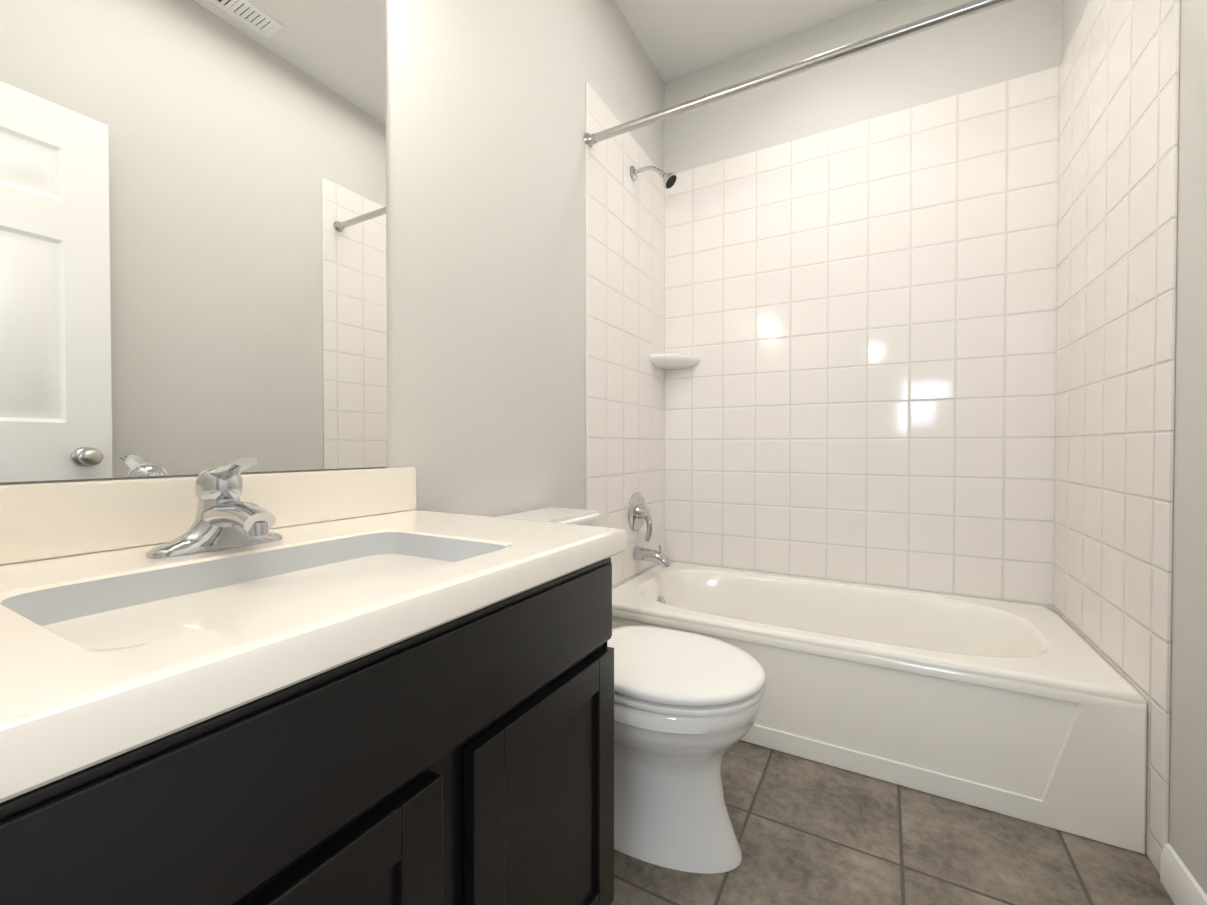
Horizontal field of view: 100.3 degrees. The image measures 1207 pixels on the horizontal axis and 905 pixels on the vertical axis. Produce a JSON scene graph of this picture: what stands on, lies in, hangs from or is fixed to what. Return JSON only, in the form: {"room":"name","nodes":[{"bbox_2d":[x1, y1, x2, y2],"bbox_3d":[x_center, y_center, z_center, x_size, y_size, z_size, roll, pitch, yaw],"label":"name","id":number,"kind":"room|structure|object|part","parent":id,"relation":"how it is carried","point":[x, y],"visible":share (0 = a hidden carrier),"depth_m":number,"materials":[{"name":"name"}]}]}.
{"room":"bathroom","nodes":[
{"label":"bathroom","id":0,"kind":"room"},
{"bbox_2d":[0,0,663,516],"bbox_3d":[-0.734,-0.452,0.833,0.140,2.780,4.300,0,1,29],"label":"wall","id":1,"kind":"structure","parent":0,"point":[486,234],"depth_m":1.44,"materials":[{"name":"grey paint"}]},
{"bbox_2d":[0,0,386,482],"bbox_3d":[-0.686,-0.522,0.769,0.005,1.117,0.814,0,1,29],"label":"mirror","id":2,"kind":"object","parent":1,"relation":"attached to","point":[193,237],"visible":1,"depth_m":0.81,"materials":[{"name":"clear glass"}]},
{"bbox_2d":[585,81,664,588],"bbox_3d":[0.120,-0.231,2.215,0.008,2.305,0.762,0,1,29],"label":"wall tile","id":3,"kind":"structure","parent":1,"relation":"attached to","point":[624,314],"depth_m":2.14,"materials":[{"name":"white tile"}]},
{"bbox_2d":[628,492,651,541],"bbox_3d":[0.184,0.287,2.242,0.081,0.214,0.172,0,1,29],"label":"tub valve","id":4,"kind":"object","parent":3,"relation":"attached to","point":[638,511],"visible":1,"depth_m":2.22,"materials":[{"name":"silver metal"}]},
{"bbox_2d":[633,545,670,568],"bbox_3d":[0.220,0.457,2.224,0.166,0.100,0.062,0,1,29],"label":"tub spout","id":5,"kind":"object","parent":3,"relation":"attached to","point":[659,557],"visible":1,"depth_m":2.20,"materials":[{"name":"silver metal"}]},
{"bbox_2d":[630,166,676,188],"bbox_3d":[0.217,-1.187,2.159,0.202,0.134,0.068,0,1,29],"label":"shower head","id":6,"kind":"object","parent":3,"relation":"attached to","point":[669,180],"visible":1,"depth_m":2.14},
{"bbox_2d":[584,0,1014,147],"bbox_3d":[0.599,-1.161,1.514,1.514,0.057,0.059,0,1,29],"label":"shower curtain rod","id":7,"kind":"object","parent":3,"relation":"attached to","point":[909,29],"visible":1,"depth_m":1.50,"materials":[{"name":"silver metal"}]},
{"bbox_2d":[650,353,699,369],"bbox_3d":[0.346,-0.441,2.416,0.186,0.053,0.186,0,1,29],"label":"corner shelf","id":8,"kind":"object","parent":1,"relation":"attached to","point":[667,361],"visible":1,"depth_m":2.39,"materials":[{"name":"white ceramic"}]},
{"bbox_2d":[614,0,881,82],"bbox_3d":[-0.008,-1.886,0.409,1.804,0.100,4.300,0,1,29],"label":"ceiling","id":9,"kind":"structure","parent":0,"point":[677,38],"depth_m":2.19,"materials":[{"name":"white paint"}]},
{"bbox_2d":[664,0,1061,173],"bbox_3d":[1.006,-0.469,2.243,1.524,2.780,0.140,0,1,29],"label":"wall","id":10,"kind":"structure","parent":0,"point":[1008,41],"depth_m":2.12,"materials":[{"name":"grey paint"}]},
{"bbox_2d":[664,66,1058,608],"bbox_3d":[0.970,-0.231,2.182,1.524,2.305,0.008,0,1,29],"label":"wall tile","id":11,"kind":"structure","parent":10,"relation":"attached to","point":[861,320],"depth_m":2.08,"materials":[{"name":"white tile"}]},
{"bbox_2d":[611,740,1174,904],"bbox_3d":[-0.008,0.993,0.445,1.804,0.100,4.300,0,1,29],"label":"floor","id":12,"kind":"structure","parent":0,"point":[809,832],"depth_m":1.16,"materials":[{"name":"tile"}]},
{"bbox_2d":[0,457,626,904],"bbox_3d":[-0.423,0.474,0.669,0.570,0.933,0.893,0,1,29],"label":"bathroom vanity","id":13,"kind":"object","parent":12,"relation":"on","point":[226,685],"visible":1,"depth_m":0.54,"materials":[{"name":"black"}]},
{"bbox_2d":[145,457,281,558],"bbox_3d":[-0.528,0.073,0.720,0.144,0.133,0.168,0,1,29],"label":"faucet","id":14,"kind":"object","parent":13,"relation":"on","point":[225,526],"depth_m":0.71,"materials":[{"name":"silver metal"}]},
{"bbox_2d":[499,507,765,873],"bbox_3d":[0.035,0.559,1.303,0.742,0.748,0.448,0,1,29],"label":"toilet","id":15,"kind":"object","parent":12,"relation":"on","point":[686,707],"visible":0.58,"depth_m":1.14,"materials":[{"name":"white ceramic"}]},
{"bbox_3d":[0.152,0.521,1.238,0.476,0.051,0.378,0,1,29],"label":"seat","id":16,"kind":"part","parent":15,"relation":"part of","materials":[{"name":"white plastic"}]},
{"bbox_2d":[612,562,1146,853],"bbox_3d":[0.783,0.741,1.859,1.505,0.370,0.755,0,1,29],"label":"bathtub","id":17,"kind":"object","parent":12,"relation":"on","point":[1036,714],"visible":0.79,"depth_m":1.43,"materials":[{"name":"white ceramic"}]},
{"bbox_2d":[1061,0,1206,894],"bbox_3d":[0.719,-0.442,0.022,0.140,2.780,4.300,0,1,29],"label":"wall","id":18,"kind":"structure","parent":0,"point":[1188,785],"depth_m":1.02,"materials":[{"name":"grey paint"}]},
{"bbox_2d":[1053,0,1179,874],"bbox_3d":[1.426,-0.222,1.444,0.008,2.305,0.835,0,1,29],"label":"wall tile","id":19,"kind":"structure","parent":18,"relation":"attached to","point":[1119,67],"depth_m":1.31,"materials":[{"name":"white tile"}]},
{"bbox_2d":[1160,843,1206,904],"bbox_3d":[0.822,0.900,0.391,0.024,0.088,1.617,0,1,29],"label":"baseboard","id":20,"kind":"structure","parent":18,"relation":"attached to","point":[1180,884],"depth_m":1.00,"materials":[{"name":"white paint"}]}
]}

